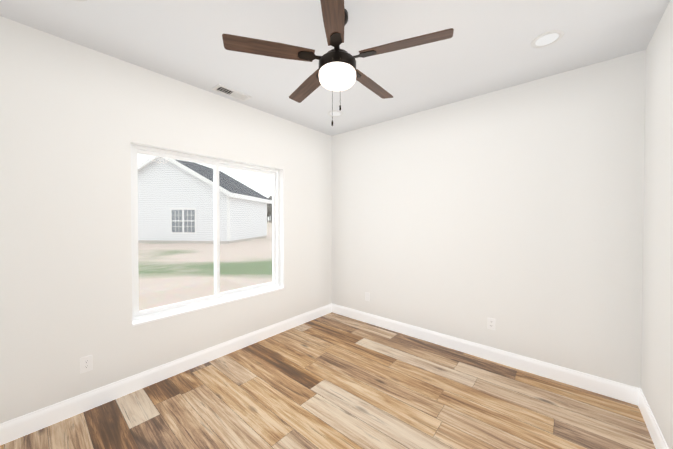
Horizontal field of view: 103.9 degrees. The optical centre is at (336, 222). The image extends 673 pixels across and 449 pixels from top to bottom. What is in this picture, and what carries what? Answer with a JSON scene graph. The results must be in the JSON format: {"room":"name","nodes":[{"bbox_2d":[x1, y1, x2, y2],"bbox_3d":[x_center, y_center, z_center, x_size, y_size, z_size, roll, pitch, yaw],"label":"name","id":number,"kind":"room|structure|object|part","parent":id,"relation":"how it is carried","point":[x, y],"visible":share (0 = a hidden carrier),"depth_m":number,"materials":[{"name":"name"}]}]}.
{"room":"empty bedroom","nodes":[
{"label":"empty bedroom","id":0,"kind":"room"},
{"bbox_2d":[0,16,331,423],"bbox_3d":[-1.299,0.037,2.818,0.180,2.740,3.558,1,1,41],"label":"wall","id":1,"kind":"structure","parent":0,"point":[76,120],"depth_m":2.04,"materials":[{"name":"white paint"}]},
{"bbox_2d":[80,355,92,373],"bbox_3d":[-1.892,1.068,1.994,0.007,0.115,0.070,1,1,41],"label":"electrical outlet","id":2,"kind":"object","parent":1,"relation":"attached to","point":[86,363],"visible":1,"depth_m":1.99,"materials":[{"name":"white plastic"}]},
{"bbox_2d":[0,303,331,445],"bbox_3d":[-1.225,1.342,2.772,0.015,0.132,3.558,1,1,41],"label":"baseboard","id":3,"kind":"structure","parent":1,"relation":"attached to","point":[21,426],"depth_m":2.20,"materials":[{"name":"white wood"}]},
{"bbox_2d":[130,144,278,320],"bbox_3d":[-1.290,0.079,2.878,0.101,1.524,1.580,1,1,41],"label":"window","id":4,"kind":"structure","parent":1,"relation":"in","point":[218,295],"depth_m":2.75,"materials":[{"name":"white plastic"}]},
{"bbox_2d":[132,286,283,325],"bbox_3d":[-1.225,0.849,2.833,0.097,0.016,1.579,1,1,41],"label":"window sill","id":5,"kind":"structure","parent":1,"relation":"attached to","point":[168,315],"depth_m":2.63,"materials":[{"name":"white wood"}]},
{"bbox_2d":[0,312,655,448],"bbox_3d":[0.481,1.486,1.314,4.864,0.120,3.918,1,1,41],"label":"floor","id":6,"kind":"structure","parent":0,"point":[331,380],"depth_m":2.04,"materials":[{"name":"brown wood"}]},
{"bbox_2d":[0,0,669,135],"bbox_3d":[0.481,-1.373,1.277,4.864,0.120,3.918,1,1,41],"label":"ceiling","id":7,"kind":"structure","parent":0,"point":[486,48],"depth_m":1.91,"materials":[{"name":"white paint"}]},
{"bbox_2d":[212,84,251,101],"bbox_3d":[-1.067,-1.325,2.696,0.150,0.013,0.350,1,1,41],"label":"ceiling vent","id":8,"kind":"object","parent":7,"relation":"in","point":[228,91],"visible":1,"depth_m":2.69,"materials":[{"name":"white metal"}]},
{"bbox_2d":[328,110,342,116],"bbox_3d":[-0.013,-1.335,3.226,0.190,0.007,0.190,1,1,41],"label":"recessed light","id":9,"kind":"object","parent":7,"relation":"in","point":[336,113],"visible":0.98,"depth_m":3.21,"materials":[{"name":"white plastic"}]},
{"bbox_2d":[222,0,453,125],"bbox_3d":[0.034,-0.946,1.713,1.305,0.746,1.252,1,1,41],"label":"ceiling fan","id":10,"kind":"object","parent":7,"relation":"hanging from","point":[336,70],"visible":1,"depth_m":1.56,"materials":[{"name":"brown wood"}]},
{"bbox_3d":[-0.393,-1.033,1.567,0.524,0.006,0.110,0,-10,-15],"label":"blade","id":11,"kind":"part","parent":10,"relation":"part of","materials":[{"name":"brown wood"}]},
{"bbox_3d":[-0.218,-1.039,2.019,0.110,0.006,0.524,13,-6,-32],"label":"blade","id":12,"kind":"part","parent":10,"relation":"part of","materials":[{"name":"brown wood"}]},
{"bbox_3d":[-0.023,-0.773,1.559,0.016,0.405,0.022,1,1,41],"label":"pull chain","id":13,"kind":"part","parent":10,"relation":"part of","materials":[{"name":"brown metal"}]},
{"bbox_3d":[-0.017,-1.029,1.261,0.110,0.006,0.524,-11,0,3],"label":"blade","id":14,"kind":"part","parent":10,"relation":"part of","materials":[{"name":"brown wood"}]},
{"bbox_3d":[0.005,-1.137,1.671,0.238,0.362,0.238,1,1,41],"label":"motor","id":15,"kind":"part","parent":10,"relation":"part of","materials":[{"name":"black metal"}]},
{"bbox_3d":[0.266,-1.038,1.992,0.110,0.006,0.524,15,10,38],"label":"blade","id":16,"kind":"part","parent":10,"relation":"part of","materials":[{"name":"brown wood"}]},
{"bbox_3d":[0.390,-1.032,1.524,0.524,0.006,0.110,0,12,21],"label":"blade","id":17,"kind":"part","parent":10,"relation":"part of","materials":[{"name":"brown wood"}]},
{"bbox_2d":[530,30,563,47],"bbox_3d":[1.511,-1.318,1.895,0.190,0.007,0.190,1,1,41],"label":"recessed light","id":18,"kind":"object","parent":7,"relation":"in","point":[548,38],"visible":1,"depth_m":1.89,"materials":[{"name":"white plastic"}]},
{"bbox_2d":[332,50,645,388],"bbox_3d":[1.202,0.033,3.138,3.564,2.740,0.180,1,1,41],"label":"wall","id":19,"kind":"structure","parent":0,"point":[516,212],"depth_m":2.57,"materials":[{"name":"white paint"}]},
{"bbox_2d":[365,292,369,300],"bbox_3d":[0.429,1.031,3.686,0.070,0.115,0.012,1,1,41],"label":"outlet","id":20,"kind":"object","parent":19,"relation":"attached to","point":[367,296],"visible":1,"depth_m":3.68,"materials":[{"name":"white plastic"}]},
{"bbox_2d":[332,304,639,405],"bbox_3d":[1.139,1.338,3.081,3.204,0.132,0.015,1,1,41],"label":"baseboard","id":21,"kind":"structure","parent":19,"relation":"attached to","point":[611,389],"depth_m":2.59,"materials":[{"name":"white wood"}]},
{"bbox_2d":[487,318,494,329],"bbox_3d":[1.586,1.034,2.699,0.070,0.115,0.007,1,1,41],"label":"electrical outlet","id":22,"kind":"object","parent":19,"relation":"attached to","point":[491,323],"visible":1,"depth_m":2.70,"materials":[{"name":"white plastic"}]},
{"bbox_2d":[641,0,672,448],"bbox_3d":[1.272,0.065,0.618,0.180,2.740,3.558,1,1,41],"label":"wall","id":23,"kind":"structure","parent":0,"point":[657,346],"depth_m":1.70,"materials":[{"name":"white paint"}]},
{"bbox_2d":[638,389,668,448],"bbox_3d":[1.486,1.364,1.034,0.015,0.132,2.673,1,1,41],"label":"baseboard","id":24,"kind":"structure","parent":23,"relation":"attached to","point":[658,439],"depth_m":1.76,"materials":[{"name":"white wood"}]},
{"label":"outside","id":25,"kind":"structure","parent":0,"visible":0},
{"bbox_2d":[138,220,271,310],"bbox_3d":[-90.485,-1.130,221.585,419.819,0.300,620.000,1,1,41],"label":"ground","id":26,"kind":"structure","parent":25,"point":[235,251],"depth_m":8.32,"materials":[{"name":"bare dirt"},{"name":"green grass"}]},
{"bbox_2d":[138,236,265,243],"bbox_3d":[-10.954,1.202,20.514,8.940,0.160,6.240,0,1,7],"label":"foundation","id":27,"kind":"object","parent":26,"relation":"on","point":[212,242],"depth_m":17.42,"materials":[{"name":"grey concrete"}]},
{"bbox_2d":[138,157,265,240],"bbox_3d":[-10.954,-1.708,20.477,9.000,5.660,6.300,0,1,7],"label":"siding","id":28,"kind":"object","parent":27,"relation":"on","point":[197,197],"depth_m":17.36,"materials":[{"name":"white plastic"}]},
{"bbox_2d":[172,210,194,231],"bbox_3d":[-9.989,-0.136,17.187,1.650,1.500,0.008,0,1,7],"label":"window","id":29,"kind":"structure","parent":28,"relation":"attached to","point":[179,223],"depth_m":17.19,"materials":[{"name":"grey glass"}]},
{"bbox_2d":[138,156,233,240],"bbox_3d":[-11.358,-1.731,17.216,9.760,5.790,0.490,0,1,7],"label":"trim","id":30,"kind":"structure","parent":28,"relation":"attached to","point":[221,189],"depth_m":16.99,"materials":[{"name":"white wood"}]},
{"bbox_2d":[174,159,269,199],"bbox_3d":[-10.954,-3.240,20.457,9.700,2.836,7.000,0,1,7],"label":"roof","id":31,"kind":"structure","parent":28,"relation":"on","point":[232,187],"depth_m":19.52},
{"bbox_2d":[234,193,271,234],"bbox_3d":[-6.288,-0.443,20.092,0.400,3.140,6.630,0,1,7],"label":"trim","id":32,"kind":"structure","parent":28,"relation":"attached to","point":[238,196],"depth_m":19.89,"materials":[{"name":"white wood"}]},
{"bbox_2d":[267,196,271,222],"bbox_3d":[-32.982,-7.023,132.685,4.021,13.750,4.666,1,1,41],"label":"tree","id":33,"kind":"object","parent":26,"relation":"on","point":[269,208],"depth_m":131.25,"materials":[{"name":"brown plant"}]}
]}

